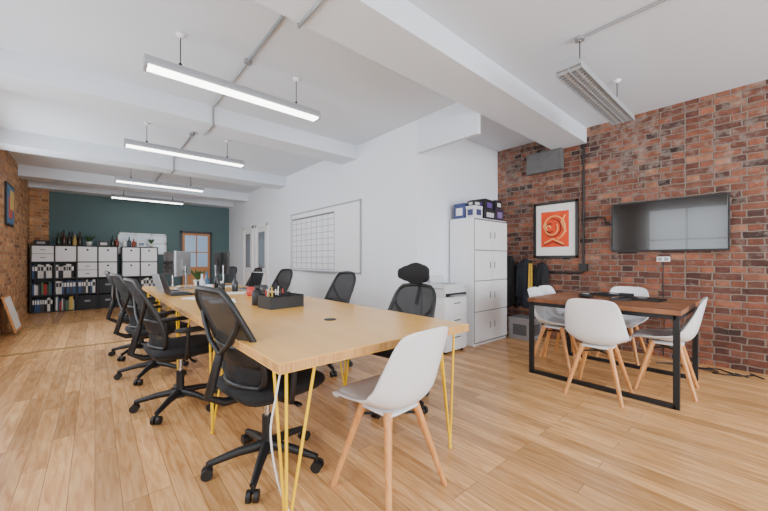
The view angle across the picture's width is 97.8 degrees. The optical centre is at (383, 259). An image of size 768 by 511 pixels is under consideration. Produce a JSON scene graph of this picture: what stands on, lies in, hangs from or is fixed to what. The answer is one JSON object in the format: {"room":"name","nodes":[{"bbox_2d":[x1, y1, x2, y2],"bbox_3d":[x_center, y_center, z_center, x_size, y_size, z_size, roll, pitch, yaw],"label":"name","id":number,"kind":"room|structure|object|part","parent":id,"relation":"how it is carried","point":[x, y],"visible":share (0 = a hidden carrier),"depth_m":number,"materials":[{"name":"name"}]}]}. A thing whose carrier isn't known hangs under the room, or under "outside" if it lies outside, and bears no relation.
{"room":"design studio","nodes":[
{"label":"design studio","id":0,"kind":"room"},
{"bbox_2d":[0,149,29,334],"bbox_3d":[-3.391,-0.330,2.092,0.200,2.960,14.400,0,0,-41],"label":"wall","id":1,"kind":"structure","parent":0,"point":[14,242],"depth_m":6.06,"materials":[{"name":"brick"}]},
{"bbox_2d":[4,181,13,227],"bbox_3d":[-6.292,-0.920,5.633,0.034,0.700,0.650,0,0,-41],"label":"poster","id":2,"kind":"object","parent":1,"relation":"attached to","point":[8,189],"visible":1,"depth_m":5.51,"materials":[{"name":"multicoloured paper"}]},
{"bbox_2d":[30,188,48,244],"bbox_3d":[-7.841,-0.225,7.630,0.300,2.750,0.200,0,0,-41],"label":"pilaster","id":3,"kind":"object","parent":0,"point":[39,198],"visible":0.43,"depth_m":7.56,"materials":[{"name":"brick"}]},
{"bbox_2d":[49,191,228,284],"bbox_3d":[-6.480,-0.330,9.037,4.600,2.960,0.150,0,0,-41],"label":"wall","id":4,"kind":"structure","parent":0,"point":[103,217],"depth_m":8.80,"materials":[{"name":"teal paint"}]},
{"bbox_2d":[118,232,165,254],"bbox_3d":[-6.436,-0.430,8.948,1.050,0.560,0.040,0,0,-41],"label":"whiteboard","id":5,"kind":"object","parent":4,"relation":"in","point":[160,239],"depth_m":9.00,"materials":[{"name":"white"}]},
{"bbox_2d":[180,231,211,284],"bbox_3d":[-5.465,0.160,9.760,0.820,1.980,0.080,0,0,-41],"label":"door","id":6,"kind":"structure","parent":4,"relation":"in","point":[199,244],"depth_m":9.79,"materials":[{"name":"brown wood"}]},
{"bbox_2d":[229,124,408,309],"bbox_3d":[-2.182,-0.330,7.463,0.150,2.960,7.850,0,0,-41],"label":"wall","id":7,"kind":"structure","parent":0,"point":[379,175],"depth_m":5.27,"materials":[{"name":"white paint"}]},
{"bbox_2d":[243,226,253,285],"bbox_3d":[-3.687,0.125,9.037,0.069,2.050,0.740,0,0,-41],"label":"door","id":8,"kind":"structure","parent":7,"relation":"attached to","point":[248,232],"depth_m":9.03,"materials":[{"name":"white"}]},
{"bbox_2d":[255,222,267,285],"bbox_3d":[-3.056,0.125,8.307,0.069,2.050,0.810,0,0,-41],"label":"door","id":9,"kind":"structure","parent":7,"relation":"attached to","point":[261,230],"depth_m":8.26,"materials":[{"name":"white"}]},
{"bbox_2d":[291,199,361,273],"bbox_3d":[-1.175,-0.362,6.119,0.080,1.175,2.440,0,0,-41],"label":"whiteboard","id":10,"kind":"object","parent":7,"relation":"attached to","point":[328,239],"visible":0.98,"depth_m":5.90,"materials":[{"name":"white plastic"}]},
{"bbox_2d":[0,302,767,510],"bbox_3d":[-1.034,1.200,4.259,6.600,0.100,14.600,0,0,-41],"label":"floor","id":11,"kind":"structure","parent":0,"point":[70,439],"depth_m":2.21,"materials":[{"name":"brown wood"}]},
{"bbox_2d":[1,294,21,332],"bbox_3d":[-5.806,0.830,5.226,0.159,0.567,0.500,0,0,-41],"label":"picture frame","id":12,"kind":"object","parent":11,"relation":"on","point":[7,301],"visible":1,"depth_m":5.14,"materials":[{"name":"brown wood"}]},
{"bbox_2d":[30,245,117,313],"bbox_3d":[-7.138,0.410,7.795,1.480,1.480,0.390,0,0,-41],"label":"cube shelving unit","id":13,"kind":"object","parent":11,"relation":"on","point":[62,277],"visible":0.98,"depth_m":7.62,"materials":[{"name":"grey wood"}]},
{"bbox_2d":[33,240,48,244],"bbox_3d":[-7.558,-0.382,7.392,0.230,0.100,0.240,0,0,-41],"label":"storage box","id":14,"kind":"object","parent":13,"relation":"on","point":[36,242],"visible":0.98,"depth_m":7.31,"materials":[{"name":"grey"}]},
{"bbox_2d":[56,233,60,244],"bbox_3d":[-7.330,-0.472,7.543,0.080,0.280,0.078,0,0,-41],"label":"bottle","id":15,"kind":"object","parent":13,"relation":"on","point":[58,239],"visible":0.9,"depth_m":7.52,"materials":[{"name":"black glass"}]},
{"bbox_2d":[62,230,65,244],"bbox_3d":[-7.262,-0.502,7.602,0.080,0.340,0.078,0,0,-41],"label":"bottle","id":16,"kind":"object","parent":13,"relation":"on","point":[63,235],"visible":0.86,"depth_m":7.58,"materials":[{"name":"black glass"}]},
{"bbox_2d":[67,232,71,244],"bbox_3d":[-7.194,-0.482,7.661,0.080,0.300,0.078,0,0,-41],"label":"bottle","id":17,"kind":"object","parent":13,"relation":"on","point":[69,239],"visible":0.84,"depth_m":7.64,"materials":[{"name":"black glass"}]},
{"bbox_2d":[72,235,76,245],"bbox_3d":[-7.126,-0.452,7.720,0.080,0.240,0.078,0,0,-41],"label":"bottle","id":18,"kind":"object","parent":13,"relation":"on","point":[74,241],"visible":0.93,"depth_m":7.70,"materials":[{"name":"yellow glass"}]},
{"bbox_2d":[78,232,81,245],"bbox_3d":[-7.058,-0.492,7.779,0.080,0.320,0.078,0,0,-41],"label":"bottle","id":19,"kind":"object","parent":13,"relation":"on","point":[79,237],"visible":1,"depth_m":7.75,"materials":[{"name":"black glass"}]},
{"bbox_2d":[84,235,95,245],"bbox_3d":[-6.929,-0.467,7.891,0.221,0.270,0.282,0,0,-18],"label":"potted plant","id":20,"kind":"object","parent":13,"relation":"on","point":[89,239],"visible":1,"depth_m":7.85,"materials":[{"name":"green plant"}]},
{"bbox_2d":[98,241,108,245],"bbox_3d":[-6.756,-0.392,8.070,0.210,0.120,0.260,0,0,-41],"label":"storage box","id":21,"kind":"object","parent":13,"relation":"on","point":[100,243],"visible":0.94,"depth_m":7.97,"materials":[{"name":"grey"}]},
{"bbox_2d":[111,236,114,245],"bbox_3d":[-6.611,-0.462,8.164,0.080,0.260,0.078,0,0,-41],"label":"bottle","id":22,"kind":"object","parent":13,"relation":"on","point":[112,239],"visible":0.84,"depth_m":8.14,"materials":[{"name":"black glass"}]},
{"bbox_2d":[9,313,180,328],"bbox_3d":[-4.666,1.147,6.936,4.200,0.006,0.060,0,0,-41],"label":"trim","id":23,"kind":"structure","parent":11,"relation":"in","point":[180,313],"depth_m":5.96,"materials":[{"name":"gold metal"}]},
{"bbox_2d":[0,330,204,356],"bbox_3d":[-3.163,1.147,5.195,4.200,0.006,0.060,0,0,-41],"label":"trim","id":24,"kind":"structure","parent":11,"relation":"in","point":[203,330],"depth_m":4.39,"materials":[{"name":"gold metal"}]},
{"bbox_2d":[103,271,168,360],"bbox_3d":[-2.986,0.637,4.094,0.689,1.026,0.664,0,0,-41],"label":"office chair","id":25,"kind":"object","parent":11,"relation":"on","point":[141,343],"visible":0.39,"depth_m":3.91,"materials":[{"name":"black plastic"}]},
{"bbox_2d":[120,246,157,304],"bbox_3d":[-6.251,0.410,8.566,0.750,1.480,0.382,0,0,-41],"label":"cube shelving unit","id":26,"kind":"object","parent":11,"relation":"on","point":[137,263],"visible":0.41,"depth_m":8.45,"materials":[{"name":"grey wood"}]},
{"bbox_2d":[127,237,130,246],"bbox_3d":[-6.369,-0.457,8.373,0.080,0.250,0.078,0,0,-41],"label":"bottle","id":27,"kind":"object","parent":26,"relation":"on","point":[129,240],"visible":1,"depth_m":8.35,"materials":[{"name":"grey glass"}]},
{"bbox_2d":[136,241,145,246],"bbox_3d":[-6.210,-0.402,8.555,0.190,0.140,0.240,0,0,-41],"label":"storage box","id":28,"kind":"object","parent":26,"relation":"on","point":[138,243],"visible":0.92,"depth_m":8.47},
{"bbox_2d":[147,238,154,246],"bbox_3d":[-6.011,-0.449,8.671,0.242,0.233,0.193,0,0,28],"label":"potted plant","id":29,"kind":"object","parent":26,"relation":"on","point":[149,240],"visible":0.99,"depth_m":8.63,"materials":[{"name":"green plant"}]},
{"bbox_2d":[110,273,189,385],"bbox_3d":[-2.308,0.637,3.355,0.664,1.026,0.689,0,0,39],"label":"office chair","id":30,"kind":"object","parent":11,"relation":"on","point":[122,290],"visible":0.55,"depth_m":3.17,"materials":[{"name":"black plastic"}]},
{"bbox_2d":[123,277,220,424],"bbox_3d":[-1.618,0.637,2.632,0.689,1.026,0.664,0,0,-45],"label":"office chair","id":31,"kind":"object","parent":11,"relation":"on","point":[159,347],"visible":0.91,"depth_m":2.44,"materials":[{"name":"black plastic"}]},
{"bbox_2d":[220,266,236,282],"bbox_3d":[-3.174,0.637,6.378,0.664,1.026,0.689,0,0,39],"label":"office chair","id":32,"kind":"object","parent":11,"relation":"on","point":[229,278],"visible":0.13,"depth_m":6.58,"materials":[{"name":"black plastic"}]},
{"bbox_2d":[245,267,262,285],"bbox_3d":[-2.363,0.637,5.515,0.689,1.026,0.664,0,0,-39],"label":"office chair","id":33,"kind":"object","parent":11,"relation":"on","point":[259,269],"visible":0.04,"depth_m":5.78,"materials":[{"name":"black plastic"}]},
{"bbox_2d":[194,285,324,503],"bbox_3d":[-0.669,0.637,1.877,0.664,1.026,0.689,0,0,41],"label":"office chair","id":34,"kind":"object","parent":11,"relation":"on","point":[245,381],"visible":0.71,"depth_m":1.69,"materials":[{"name":"black fabric"}]},
{"bbox_2d":[270,269,292,291],"bbox_3d":[-1.632,0.637,4.668,0.689,1.026,0.664,0,0,-44],"label":"office chair","id":35,"kind":"object","parent":11,"relation":"on","point":[284,277],"visible":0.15,"depth_m":4.88,"materials":[{"name":"black fabric"}]},
{"bbox_2d":[142,283,468,510],"bbox_3d":[-1.504,0.766,3.457,1.200,0.767,4.800,0,0,-41],"label":"conference table","id":36,"kind":"object","parent":11,"relation":"on","point":[319,332],"visible":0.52,"depth_m":1.93,"materials":[{"name":"brown wood"}]},
{"bbox_2d":[151,273,183,293],"bbox_3d":[-2.589,0.273,4.023,0.320,0.226,0.282,0,0,44],"label":"laptop","id":37,"kind":"object","parent":36,"relation":"on","point":[156,278],"visible":0.77,"depth_m":3.94,"materials":[{"name":"grey metal"}]},
{"bbox_2d":[164,252,179,286],"bbox_3d":[-3.103,0.134,4.880,0.540,0.504,0.180,0,0,44],"label":"computer monitor","id":38,"kind":"object","parent":36,"relation":"on","point":[168,256],"visible":0.89,"depth_m":4.84,"materials":[{"name":"black plastic"}]},
{"bbox_2d":[159,274,193,295],"bbox_3d":[-2.320,0.273,3.742,0.282,0.226,0.320,0,0,-43],"label":"laptop","id":39,"kind":"object","parent":36,"relation":"on","point":[163,279],"visible":0.94,"depth_m":3.67,"materials":[{"name":"black plastic"}]},
{"bbox_2d":[174,251,193,288],"bbox_3d":[-2.697,0.134,4.529,0.180,0.504,0.540,0,0,-13],"label":"computer monitor","id":40,"kind":"object","parent":36,"relation":"on","point":[182,259],"visible":0.98,"depth_m":4.47,"materials":[{"name":"grey metal"}]},
{"bbox_2d":[191,269,208,285],"bbox_3d":[-2.754,0.249,4.972,0.266,0.275,0.253,0,0,-7],"label":"potted plant","id":41,"kind":"object","parent":36,"relation":"on","point":[197,274],"visible":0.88,"depth_m":4.91,"materials":[{"name":"green plant"}]},
{"bbox_2d":[199,274,204,285],"bbox_3d":[-2.199,0.277,4.047,0.070,0.220,0.068,0,0,-41],"label":"bottle","id":42,"kind":"object","parent":36,"relation":"on","point":[201,282],"visible":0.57,"depth_m":4.03,"materials":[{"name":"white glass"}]},
{"bbox_2d":[204,272,209,284],"bbox_3d":[-2.216,0.267,4.190,0.070,0.240,0.068,0,0,-41],"label":"bottle","id":43,"kind":"object","parent":36,"relation":"on","point":[207,281],"visible":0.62,"depth_m":4.17,"materials":[{"name":"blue glass"}]},
{"bbox_2d":[211,252,221,284],"bbox_3d":[-2.641,0.134,5.279,0.180,0.504,0.540,0,0,-36],"label":"computer monitor","id":44,"kind":"object","parent":36,"relation":"on","point":[217,256],"visible":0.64,"depth_m":5.17,"materials":[{"name":"black plastic"}]},
{"bbox_2d":[214,268,219,287],"bbox_3d":[-2.163,0.247,4.342,0.070,0.280,0.068,0,0,-41],"label":"bottle","id":45,"kind":"object","parent":36,"relation":"on","point":[216,278],"visible":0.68,"depth_m":4.32,"materials":[{"name":"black glass"}]},
{"bbox_2d":[218,283,224,289],"bbox_3d":[-2.022,0.340,4.189,0.100,0.095,0.080,0,0,12],"label":"coffee mug","id":46,"kind":"object","parent":36,"relation":"on","point":[220,285],"visible":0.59,"depth_m":4.16,"materials":[{"name":"grey ceramic"}]},
{"bbox_2d":[222,252,231,286],"bbox_3d":[-2.367,0.134,4.962,0.180,0.504,0.540,0,0,-33],"label":"computer monitor","id":47,"kind":"object","parent":36,"relation":"on","point":[225,255],"visible":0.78,"depth_m":4.88,"materials":[{"name":"black plastic"}]},
{"bbox_2d":[232,275,237,291],"bbox_3d":[-1.826,0.287,4.104,0.070,0.200,0.068,0,0,-41],"label":"bottle","id":48,"kind":"object","parent":36,"relation":"on","point":[234,283],"visible":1,"depth_m":4.08,"materials":[{"name":"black glass"}]},
{"bbox_2d":[226,292,245,293],"bbox_3d":[-1.771,0.383,3.890,0.322,0.008,0.245,0,0,-21],"label":"paper stack","id":49,"kind":"object","parent":36,"relation":"on","point":[226,292],"visible":0.64,"depth_m":3.91,"materials":[{"name":"white paper"}]},
{"bbox_2d":[247,287,254,295],"bbox_3d":[-1.449,0.340,3.648,0.080,0.095,0.100,0,0,0],"label":"coffee mug","id":50,"kind":"object","parent":36,"relation":"on","point":[249,289],"visible":0.8,"depth_m":3.60,"materials":[{"name":"red ceramic"}]},
{"bbox_2d":[238,272,264,290],"bbox_3d":[-1.785,0.273,4.411,0.320,0.226,0.282,0,0,39],"label":"laptop","id":51,"kind":"object","parent":36,"relation":"on","point":[256,278],"visible":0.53,"depth_m":4.48,"materials":[{"name":"grey"}]},
{"bbox_2d":[252,285,262,305],"bbox_3d":[-1.093,0.302,2.888,0.090,0.170,0.090,0,0,-41],"label":"hand sanitizer","id":52,"kind":"object","parent":36,"relation":"on","point":[257,290],"visible":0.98,"depth_m":2.85,"materials":[{"name":"black plastic"}]},
{"bbox_2d":[260,285,267,292],"bbox_3d":[-1.404,0.340,3.938,0.100,0.095,0.080,0,0,-34],"label":"coffee mug","id":53,"kind":"object","parent":36,"relation":"on","point":[261,286],"visible":0.67,"depth_m":3.90,"materials":[{"name":"grey ceramic"}]},
{"bbox_2d":[270,375,289,510],"bbox_3d":[-0.349,0.792,1.414,0.245,0.709,0.087,0,0,-9],"label":"power cable","id":54,"kind":"object","parent":36,"relation":"hanging from","point":[271,446],"visible":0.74,"depth_m":1.37,"materials":[{"name":"white plastic"}]},
{"bbox_2d":[258,286,303,309],"bbox_3d":[-0.852,0.303,2.778,0.204,0.169,0.304,0,0,41],"label":"desk organizer","id":55,"kind":"object","parent":36,"relation":"on","point":[277,300],"visible":1,"depth_m":2.71,"materials":[{"name":"black plastic"}]},
{"bbox_2d":[324,271,355,376],"bbox_3d":[-0.649,0.637,3.560,0.689,1.026,0.664,0,0,-39],"label":"office chair","id":56,"kind":"object","parent":11,"relation":"on","point":[341,289],"visible":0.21,"depth_m":3.73,"materials":[{"name":"black fabric"}]},
{"bbox_2d":[331,326,447,510],"bbox_3d":[0.034,0.735,1.706,0.477,0.839,0.515,0,0,-45],"label":"dining chair","id":57,"kind":"object","parent":11,"relation":"on","point":[410,372],"visible":1,"depth_m":1.54,"materials":[{"name":"white plastic"},{"name":"beech"}]},
{"bbox_2d":[371,263,435,418],"bbox_3d":[0.102,0.587,2.736,0.657,1.127,0.726,0,0,39],"label":"office chair","id":58,"kind":"object","parent":11,"relation":"on","point":[415,297],"visible":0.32,"depth_m":2.93,"materials":[{"name":"black fabric"}]},
{"bbox_2d":[434,296,466,353],"bbox_3d":[0.785,0.810,4.309,0.420,0.680,0.402,0,0,-41],"label":"drawer pedestal","id":59,"kind":"object","parent":11,"relation":"on","point":[451,309],"visible":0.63,"depth_m":4.14,"materials":[{"name":"white metal"}]},
{"bbox_2d":[424,275,466,298],"bbox_3d":[0.799,0.335,4.289,0.425,0.268,0.450,0,0,-41],"label":"printer","id":60,"kind":"object","parent":59,"relation":"on","point":[444,290],"visible":0.87,"depth_m":4.17,"materials":[{"name":"white plastic"}]},
{"bbox_2d":[450,217,506,346],"bbox_3d":[1.382,0.290,4.842,0.820,1.720,0.435,0,0,-41],"label":"storage cabinet","id":61,"kind":"object","parent":11,"relation":"on","point":[478,246],"visible":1,"depth_m":4.60,"materials":[{"name":"white metal"}]},
{"bbox_2d":[454,203,467,218],"bbox_3d":[1.118,-0.675,4.702,0.210,0.209,0.190,0,0,-41],"label":"cardboard box","id":62,"kind":"object","parent":61,"relation":"on","point":[459,209],"visible":0.59,"depth_m":4.62,"materials":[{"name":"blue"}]},
{"bbox_2d":[466,205,482,217],"bbox_3d":[1.228,-0.650,4.559,0.190,0.159,0.150,0,0,-41],"label":"cardboard box","id":63,"kind":"object","parent":61,"relation":"on","point":[473,210],"visible":1,"depth_m":4.50,"materials":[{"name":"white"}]},
{"bbox_2d":[468,200,480,205],"bbox_3d":[1.228,-0.766,4.559,0.150,0.068,0.110,0,0,-35],"label":"cardboard box","id":64,"kind":"object","parent":63,"relation":"on","point":[473,202],"visible":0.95,"depth_m":4.51,"materials":[{"name":"grey cardboard"}]},
{"bbox_2d":[482,209,495,219],"bbox_3d":[1.394,-0.635,4.795,0.310,0.129,0.290,0,0,-41],"label":"cardboard box","id":65,"kind":"object","parent":61,"relation":"on","point":[486,214],"visible":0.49,"depth_m":4.67,"materials":[{"name":"grey cardboard"}]},
{"bbox_2d":[469,198,493,209],"bbox_3d":[1.395,-0.776,4.795,0.250,0.148,0.270,0,0,41],"label":"cardboard box","id":66,"kind":"object","parent":65,"relation":"on","point":[487,204],"visible":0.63,"depth_m":4.66,"materials":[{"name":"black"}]},
{"bbox_2d":[493,208,503,220],"bbox_3d":[1.604,-0.660,4.989,0.220,0.179,0.270,0,0,-41],"label":"cardboard box","id":67,"kind":"object","parent":61,"relation":"on","point":[499,212],"visible":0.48,"depth_m":4.88,"materials":[{"name":"purple"}]},
{"bbox_2d":[492,200,501,208],"bbox_3d":[1.607,-0.811,4.992,0.230,0.118,0.190,0,0,44],"label":"cardboard box","id":68,"kind":"object","parent":67,"relation":"on","point":[497,204],"visible":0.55,"depth_m":4.88,"materials":[{"name":"grey cardboard"}]},
{"bbox_2d":[508,314,541,340],"bbox_3d":[2.091,0.995,4.961,0.340,0.310,0.350,0,0,-41],"label":"crate","id":69,"kind":"object","parent":11,"relation":"on","point":[518,324],"visible":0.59,"depth_m":4.86,"materials":[{"name":"grey plastic"}]},
{"bbox_2d":[528,287,581,372],"bbox_3d":[1.895,0.735,3.711,0.477,0.839,0.515,0,0,-45],"label":"dining chair","id":70,"kind":"object","parent":11,"relation":"on","point":[552,323],"visible":0.62,"depth_m":3.70,"materials":[{"name":"white plastic"},{"name":"beech"}]},
{"bbox_2d":[538,285,590,358],"bbox_3d":[2.142,0.735,3.977,0.477,0.839,0.515,0,0,-39],"label":"dining chair","id":71,"kind":"object","parent":11,"relation":"on","point":[546,289],"visible":0.24,"depth_m":4.16,"materials":[{"name":"white plastic"},{"name":"beech"}]},
{"bbox_2d":[563,298,632,407],"bbox_3d":[1.843,0.735,2.884,0.515,0.839,0.477,0,0,-45],"label":"dining chair","id":72,"kind":"object","parent":11,"relation":"on","point":[600,324],"visible":1,"depth_m":2.74,"materials":[{"name":"white plastic"},{"name":"beech"}]},
{"bbox_2d":[528,291,699,410],"bbox_3d":[2.247,0.750,3.320,1.020,0.800,1.190,0,0,-41],"label":"meeting table","id":73,"kind":"object","parent":11,"relation":"on","point":[675,310],"depth_m":3.03,"materials":[{"name":"brown wood"}]},
{"bbox_2d":[578,293,593,296],"bbox_3d":[2.075,0.362,3.442,0.140,0.043,0.140,0,0,-41],"label":"speaker","id":74,"kind":"object","parent":73,"relation":"on","point":[582,294],"visible":1,"depth_m":3.40},
{"bbox_3d":[2.398,0.366,3.571,0.247,0.033,0.393,0,0,-41],"label":"cable coil","id":75,"kind":"part","parent":73,"relation":"part of","materials":[{"name":"black plastic"}]},
{"bbox_2d":[609,297,630,300],"bbox_3d":[2.256,0.372,3.202,0.170,0.023,0.050,0,0,29],"label":"remote control","id":76,"kind":"object","parent":73,"relation":"on","point":[610,298],"visible":1,"depth_m":3.18,"materials":[{"name":"black plastic"}]},
{"bbox_2d":[618,296,666,301],"bbox_3d":[2.492,0.373,3.234,0.220,0.019,0.320,0,0,-33],"label":"laptop","id":77,"kind":"object","parent":73,"relation":"on","point":[631,297],"visible":0.95,"depth_m":3.19,"materials":[{"name":"black plastic"}]},
{"bbox_2d":[595,286,650,364],"bbox_3d":[2.728,0.735,3.834,0.515,0.839,0.477,0,0,-39],"label":"dining chair","id":78,"kind":"object","parent":11,"relation":"on","point":[630,321],"visible":0.44,"depth_m":3.82,"materials":[{"name":"white plastic"},{"name":"beech"}]},
{"bbox_2d":[630,297,707,401],"bbox_3d":[2.540,0.735,2.997,0.515,0.839,0.477,0,0,44],"label":"dining chair","id":79,"kind":"object","parent":11,"relation":"on","point":[688,331],"visible":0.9,"depth_m":2.96,"materials":[{"name":"white plastic"},{"name":"beech"}]},
{"bbox_2d":[656,362,764,378],"bbox_3d":[3.365,1.138,3.493,0.214,0.030,0.799,0,0,-41],"label":"cable","id":80,"kind":"object","parent":11,"relation":"on","point":[702,368],"visible":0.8,"depth_m":3.40,"materials":[{"name":"black plastic"}]},
{"bbox_2d":[0,0,767,192],"bbox_3d":[-1.034,-1.860,4.259,6.600,0.100,14.600,0,0,-41],"label":"ceiling","id":81,"kind":"structure","parent":0,"point":[670,52],"depth_m":3.04,"materials":[{"name":"white paint"}]},
{"bbox_2d":[28,180,232,207],"bbox_3d":[-6.281,-1.705,8.845,4.250,0.210,0.400,0,0,-41],"label":"ceiling beam","id":82,"kind":"structure","parent":81,"relation":"attached to","point":[53,187],"depth_m":8.24,"materials":[{"name":"white paint"}]},
{"bbox_2d":[18,164,247,202],"bbox_3d":[-5.432,-1.705,7.861,4.250,0.210,0.400,0,0,-41],"label":"ceiling beam","id":83,"kind":"structure","parent":81,"relation":"attached to","point":[26,172],"depth_m":7.19,"materials":[{"name":"white paint"}]},
{"bbox_2d":[0,128,285,188],"bbox_3d":[-3.863,-1.705,6.044,4.250,0.210,0.400,0,0,-41],"label":"ceiling beam","id":84,"kind":"structure","parent":81,"relation":"attached to","point":[10,140],"depth_m":5.52,"materials":[{"name":"white paint"}]},
{"bbox_2d":[111,190,183,204],"bbox_3d":[-5.827,-1.631,8.312,1.480,0.357,0.130,0,0,-41],"label":"pendant light","id":85,"kind":"object","parent":81,"relation":"hanging from","point":[117,196],"visible":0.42,"depth_m":8.23,"materials":[{"name":"grey metal"}]},
{"bbox_2d":[115,176,203,191],"bbox_3d":[-4.423,-1.631,6.685,1.480,0.357,0.130,0,0,-41],"label":"pendant light","id":86,"kind":"object","parent":81,"relation":"hanging from","point":[130,180],"visible":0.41,"depth_m":6.60,"materials":[{"name":"grey metal"}]},
{"bbox_2d":[0,48,356,163],"bbox_3d":[-2.164,-1.705,4.076,4.250,0.210,0.400,0,0,-41],"label":"ceiling beam","id":87,"kind":"structure","parent":81,"relation":"attached to","point":[21,73],"depth_m":3.61,"materials":[{"name":"white paint"}]},
{"bbox_2d":[124,122,244,167],"bbox_3d":[-2.756,-1.631,4.754,1.480,0.357,0.130,0,0,-41],"label":"pendant light","id":88,"kind":"object","parent":81,"relation":"hanging from","point":[129,143],"visible":1,"depth_m":4.64,"materials":[{"name":"white painted metal"},{"name":"glowing white plastic diffuser"}]},
{"bbox_2d":[143,31,320,122],"bbox_3d":[-1.254,-1.631,3.013,1.480,0.357,0.130,0,0,-41],"label":"pendant light","id":89,"kind":"object","parent":81,"relation":"hanging from","point":[152,64],"visible":1,"depth_m":2.86,"materials":[{"name":"white painted metal"},{"name":"glowing white plastic diffuser"}]},
{"bbox_2d":[155,0,324,180],"bbox_3d":[-1.912,-1.694,3.822,0.070,0.235,10.285,0,0,-41],"label":"conduit","id":90,"kind":"object","parent":81,"relation":"attached to","point":[247,61],"depth_m":2.91,"materials":[{"name":"white metal"}]},
{"bbox_2d":[253,0,586,149],"bbox_3d":[0.289,-1.705,2.726,6.200,0.210,0.430,0,0,-41],"label":"ceiling beam","id":91,"kind":"structure","parent":81,"relation":"attached to","point":[397,35],"depth_m":2.72,"materials":[{"name":"white paint"}]},
{"bbox_2d":[555,34,634,125],"bbox_3d":[1.968,-1.626,3.046,1.480,0.368,0.188,0,0,-41],"label":"pendant light","id":92,"kind":"object","parent":81,"relation":"hanging from","point":[572,71],"visible":0.99,"depth_m":2.87,"materials":[{"name":"white painted metal"},{"name":"aluminium"}]},
{"bbox_2d":[575,0,666,42],"bbox_3d":[2.402,-1.795,1.778,0.070,0.030,2.554,0,0,-41],"label":"conduit","id":93,"kind":"object","parent":81,"relation":"attached to","point":[581,37],"depth_m":2.53,"materials":[{"name":"white metal"}]},
{"bbox_2d":[409,120,497,282],"bbox_3d":[1.189,-0.330,5.088,2.150,2.960,0.150,0,0,-41],"label":"wall","id":94,"kind":"structure","parent":0,"point":[462,171],"depth_m":4.65,"materials":[{"name":"white paint"}]},
{"bbox_2d":[417,103,479,153],"bbox_3d":[0.741,-1.595,4.001,0.050,0.430,0.910,0,0,-41],"label":"ceiling beam","id":95,"kind":"structure","parent":94,"relation":"attached to","point":[456,122],"depth_m":3.96,"materials":[{"name":"white paint"}]},
{"bbox_2d":[498,79,767,374],"bbox_3d":[4.034,-0.330,3.284,0.200,2.960,6.500,0,0,-41],"label":"wall","id":96,"kind":"structure","parent":0,"point":[716,143],"depth_m":3.87,"materials":[{"name":"brick"}]},
{"bbox_2d":[507,252,516,307],"bbox_3d":[1.984,0.313,5.339,0.164,0.894,0.263,0,0,-41],"label":"coat","id":97,"kind":"object","parent":96,"relation":"hanging from","point":[511,267],"visible":0.58,"depth_m":5.25,"materials":[{"name":"fabric"}]},
{"bbox_2d":[516,254,532,308],"bbox_3d":[2.151,0.323,5.114,0.163,0.814,0.252,0,0,-41],"label":"coat","id":98,"kind":"object","parent":96,"relation":"hanging from","point":[522,269],"visible":0.7,"depth_m":5.07,"materials":[{"name":"fabric"}]},
{"bbox_2d":[528,261,536,287],"bbox_3d":[2.241,0.242,5.032,0.212,0.456,0.070,0,0,-41],"label":"scarf","id":99,"kind":"object","parent":96,"relation":"hanging from","point":[530,264],"visible":0.83,"depth_m":4.98,"materials":[{"name":"yellow fabric"}]},
{"bbox_2d":[533,258,548,286],"bbox_3d":[2.330,0.323,4.953,0.162,0.714,0.229,0,0,-41],"label":"coat","id":100,"kind":"object","parent":96,"relation":"hanging from","point":[541,271],"visible":0.56,"depth_m":4.90,"materials":[{"name":"fabric"}]},
{"bbox_2d":[526,147,563,175],"bbox_3d":[2.382,-1.450,4.969,0.100,0.300,0.510,0,0,-41],"label":"padstone","id":101,"kind":"object","parent":96,"relation":"attached to","point":[552,160],"visible":1,"depth_m":4.92,"materials":[{"name":"grey concrete"}]},
{"bbox_2d":[534,199,578,257],"bbox_3d":[2.495,-0.440,4.888,0.032,0.820,0.620,0,0,-41],"label":"framed artwork","id":102,"kind":"object","parent":96,"relation":"attached to","point":[556,224],"visible":1,"depth_m":4.86,"materials":[{"name":"black"}]},
{"bbox_2d":[533,144,611,273],"bbox_3d":[2.466,-0.698,4.902,0.060,1.784,1.602,0,0,-41],"label":"conduit","id":103,"kind":"object","parent":96,"relation":"attached to","point":[583,267],"visible":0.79,"depth_m":4.58,"materials":[{"name":"grey metal"}]},
{"bbox_2d":[657,257,669,355],"bbox_3d":[3.299,0.545,3.957,0.033,1.170,0.120,0,0,-41],"label":"power outlet","id":104,"kind":"object","parent":96,"relation":"attached to","point":[659,259],"visible":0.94,"depth_m":3.96,"materials":[{"name":"white plastic"}]},
{"bbox_2d":[612,192,729,251],"bbox_3d":[3.296,-0.405,3.929,0.073,0.610,1.060,0,0,-41],"label":"television","id":105,"kind":"object","parent":96,"relation":"attached to","point":[701,222],"visible":1,"depth_m":3.84,"materials":[{"name":"black plastic"}]}
]}

